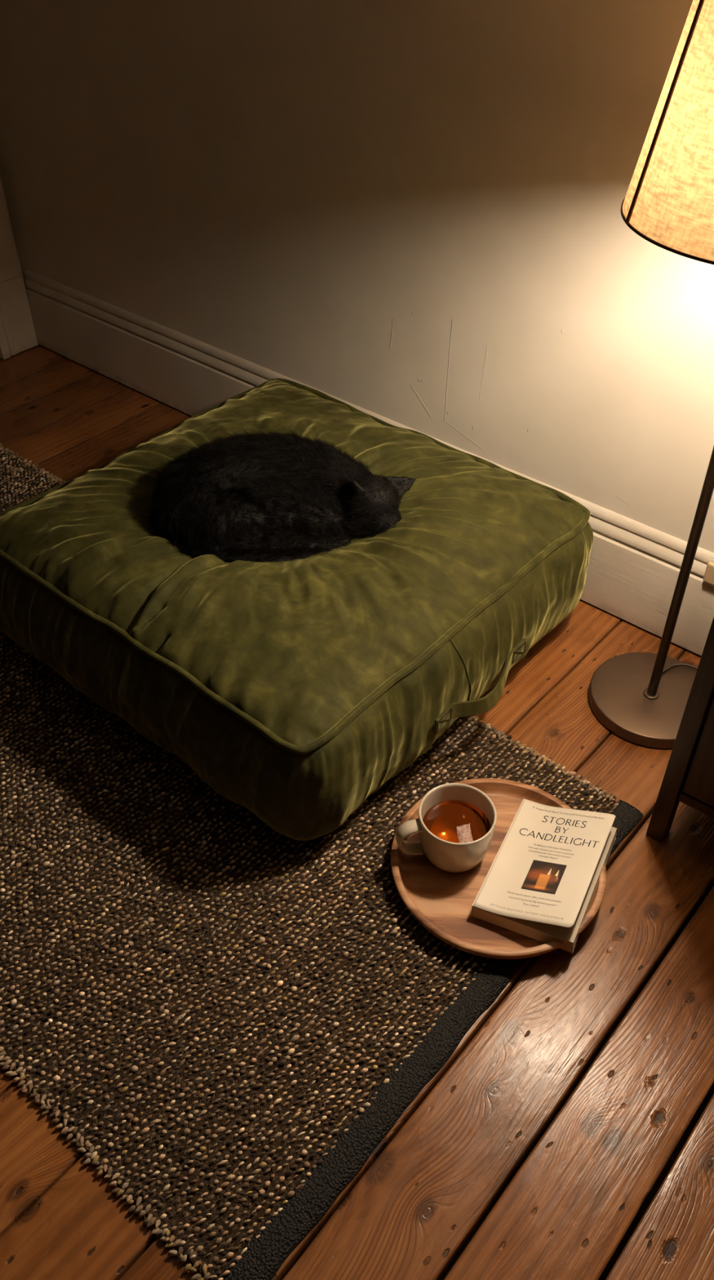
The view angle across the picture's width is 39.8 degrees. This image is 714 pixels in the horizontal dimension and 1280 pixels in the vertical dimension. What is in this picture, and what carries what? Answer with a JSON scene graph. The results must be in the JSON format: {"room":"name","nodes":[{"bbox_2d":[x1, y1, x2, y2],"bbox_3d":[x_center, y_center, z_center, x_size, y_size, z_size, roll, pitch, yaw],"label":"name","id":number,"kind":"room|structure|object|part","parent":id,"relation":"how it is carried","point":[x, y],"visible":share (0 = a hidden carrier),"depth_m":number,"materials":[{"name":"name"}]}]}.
{"room":"living room","nodes":[
{"label":"living room","id":0,"kind":"room"},
{"bbox_2d":[0,177,26,289],"bbox_3d":[-2.013,-0.881,1.091,0.100,2.320,3.314,29,49,29],"label":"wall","id":1,"kind":"structure","parent":0,"point":[0,178],"depth_m":2.56,"materials":[{"name":"paint"}]},
{"bbox_2d":[0,182,38,359],"bbox_3d":[-0.937,-1.583,2.018,0.047,2.096,0.116,29,49,29],"label":"trim","id":2,"kind":"structure","parent":1,"relation":"attached to","point":[17,331],"depth_m":2.62,"materials":[{"name":"beige paint"}]},
{"bbox_2d":[0,0,713,649],"bbox_3d":[0.666,-0.853,1.056,4.250,2.320,0.100,29,49,29],"label":"wall","id":3,"kind":"structure","parent":0,"point":[407,213],"depth_m":1.75,"materials":[{"name":"white paint"}]},
{"bbox_2d":[24,269,713,655],"bbox_3d":[0.642,-0.041,1.697,4.015,0.202,0.019,29,49,29],"label":"baseboard","id":4,"kind":"structure","parent":3,"relation":"attached to","point":[634,566],"depth_m":2.27,"materials":[{"name":"beige paint"}]},
{"bbox_2d":[703,561,713,585],"bbox_3d":[0.610,-0.106,1.653,0.052,0.041,0.010,29,49,29],"label":"box","id":5,"kind":"object","parent":3,"relation":"attached to","point":[708,577],"visible":1,"depth_m":1.66,"materials":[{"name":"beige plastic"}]},
{"bbox_2d":[0,344,713,1279],"bbox_3d":[-0.416,0.798,0.926,4.350,0.023,3.310,29,49,29],"label":"floor","id":6,"kind":"structure","parent":0,"point":[568,1134],"depth_m":1.18,"materials":[{"name":"brown wood"}]},
{"bbox_2d":[0,443,643,1279],"bbox_3d":[-0.570,0.072,1.723,1.915,0.011,0.861,29,49,29],"label":"rug","id":7,"kind":"object","parent":6,"relation":"on","point":[230,1014],"visible":0.73,"depth_m":1.30,"materials":[{"name":"fabric"}]},
{"bbox_2d":[0,377,593,844],"bbox_3d":[-0.115,-0.125,1.730,0.883,0.290,0.806,29,49,29],"label":"floor cushion","id":8,"kind":"object","parent":7,"relation":"on","point":[295,691],"visible":0.88,"depth_m":1.50,"materials":[{"name":"green fabric"}]},
{"bbox_2d":[145,425,416,564],"bbox_3d":[-0.117,-0.226,1.639,0.428,0.145,0.287,2,41,2],"label":"cat","id":9,"kind":"object","parent":8,"relation":"on","point":[276,497],"visible":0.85,"depth_m":1.59},
{"bbox_3d":[0.203,0.079,1.533,0.031,0.050,0.238,29,49,29],"label":"handle","id":10,"kind":"part","parent":8,"relation":"part of","materials":[{"name":"green fabric"}]},
{"bbox_2d":[391,777,606,959],"bbox_3d":[0.200,0.321,1.408,0.304,0.026,0.304,29,49,29],"label":"serving tray","id":11,"kind":"object","parent":7,"relation":"on","point":[442,901],"visible":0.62,"depth_m":1.38,"materials":[{"name":"brown wood"}]},
{"bbox_2d":[395,782,497,872],"bbox_3d":[0.132,0.277,1.397,0.114,0.089,0.127,29,49,29],"label":"mug","id":12,"kind":"object","parent":11,"relation":"on","point":[442,846],"visible":0.98,"depth_m":1.40,"materials":[{"name":"beige ceramic"}]},
{"bbox_3d":[0.074,0.280,1.389,0.038,0.062,0.022,-7,42,-8],"label":"handle","id":13,"kind":"part","parent":12,"relation":"part of","materials":[{"name":"beige ceramic"}]},
{"bbox_2d":[422,800,490,837],"bbox_3d":[0.140,0.283,1.409,0.097,0.048,0.097,29,49,29],"label":"tea","id":14,"kind":"object","parent":12,"relation":"in","point":[484,826],"visible":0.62,"depth_m":1.43,"materials":[{"name":"brown liquid"}]},
{"bbox_2d":[456,822,473,843],"bbox_3d":[0.152,0.275,1.379,0.021,0.009,0.045,-4,42,-5],"label":"bag","id":15,"kind":"object","parent":14,"relation":"in","point":[464,832],"visible":0.78,"depth_m":1.38,"materials":[{"name":"paper"}]},
{"bbox_2d":[471,799,617,953],"bbox_3d":[0.268,0.315,1.382,0.142,0.053,0.218,18,45,20],"label":"book","id":16,"kind":"object","parent":11,"relation":"on","point":[540,884],"visible":1,"depth_m":1.36,"materials":[{"name":"paper"}]},
{"bbox_2d":[490,903,563,919],"bbox_3d":[0.226,0.362,1.313,0.097,0.024,0.003,16,44,17],"label":"print","id":17,"kind":"object","parent":16,"relation":"on","point":[498,911],"depth_m":1.32,"materials":[{"name":"grey"}]},
{"bbox_2d":[507,891,562,906],"bbox_3d":[0.237,0.351,1.327,0.073,0.019,0.017,16,44,17],"label":"print","id":18,"kind":"object","parent":16,"relation":"on","point":[515,899],"depth_m":1.33,"materials":[{"name":"grey"}]},
{"bbox_2d":[521,859,567,894],"bbox_3d":[0.258,0.326,1.356,0.046,0.013,0.056,18,45,20],"label":"picture","id":19,"kind":"object","parent":16,"relation":"on","point":[539,877],"depth_m":1.36},
{"bbox_2d":[528,844,573,858],"bbox_3d":[0.273,0.299,1.388,0.065,0.016,0.022,16,44,17],"label":"print","id":20,"kind":"object","parent":16,"relation":"on","point":[535,851],"depth_m":1.39,"materials":[{"name":"grey"}]},
{"bbox_2d":[532,805,603,818],"bbox_3d":[0.307,0.252,1.437,0.105,0.025,0.004,16,44,17],"label":"print","id":21,"kind":"object","parent":16,"relation":"on","point":[538,811],"depth_m":1.44,"materials":[{"name":"grey"}]},
{"bbox_2d":[588,446,713,748],"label":"floor lamp","id":22,"kind":"object","parent":6,"relation":"on","point":[642,698],"depth_m":1.64,"materials":[{"name":"brown metal"}]},
{"bbox_2d":[621,0,713,264],"label":"lampshade","id":23,"kind":"object","parent":22,"relation":"attached to","point":[668,202],"depth_m":0.94,"materials":[{"name":"beige fabric"}]},
{"bbox_3d":[0.435,-0.440,1.029,0.312,0.003,0.312,29,49,29],"label":"trim","id":24,"kind":"part","parent":23,"relation":"part of","materials":[{"name":"fabric"}]},
{"bbox_3d":[0.435,-0.541,0.939,0.310,0.272,0.310,29,49,29],"label":"lamp shade","id":25,"kind":"part","parent":23,"relation":"part of","materials":[{"name":"fabric"}]},
{"bbox_3d":[0.804,0.152,1.611,0.617,0.036,0.068,22,46,23],"label":"power cord","id":26,"kind":"part","parent":22,"relation":"part of","materials":[{"name":"brown rubber"}]},
{"bbox_2d":[646,617,713,842],"bbox_3d":[0.780,0.106,1.238,0.628,0.600,0.365,27,48,27],"label":"side table","id":27,"kind":"object","parent":6,"relation":"on","point":[689,776],"visible":1,"depth_m":1.35,"materials":[{"name":"brown wood"}]},
{"bbox_3d":[0.689,0.333,1.281,0.567,0.016,0.018,27,48,27],"label":"rail","id":28,"kind":"part","parent":27,"relation":"part of","materials":[{"name":"brown wood"}]},
{"bbox_3d":[0.577,0.094,1.186,0.280,0.461,0.016,27,48,27],"label":"door","id":29,"kind":"part","parent":27,"relation":"part of","materials":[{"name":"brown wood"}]}
]}

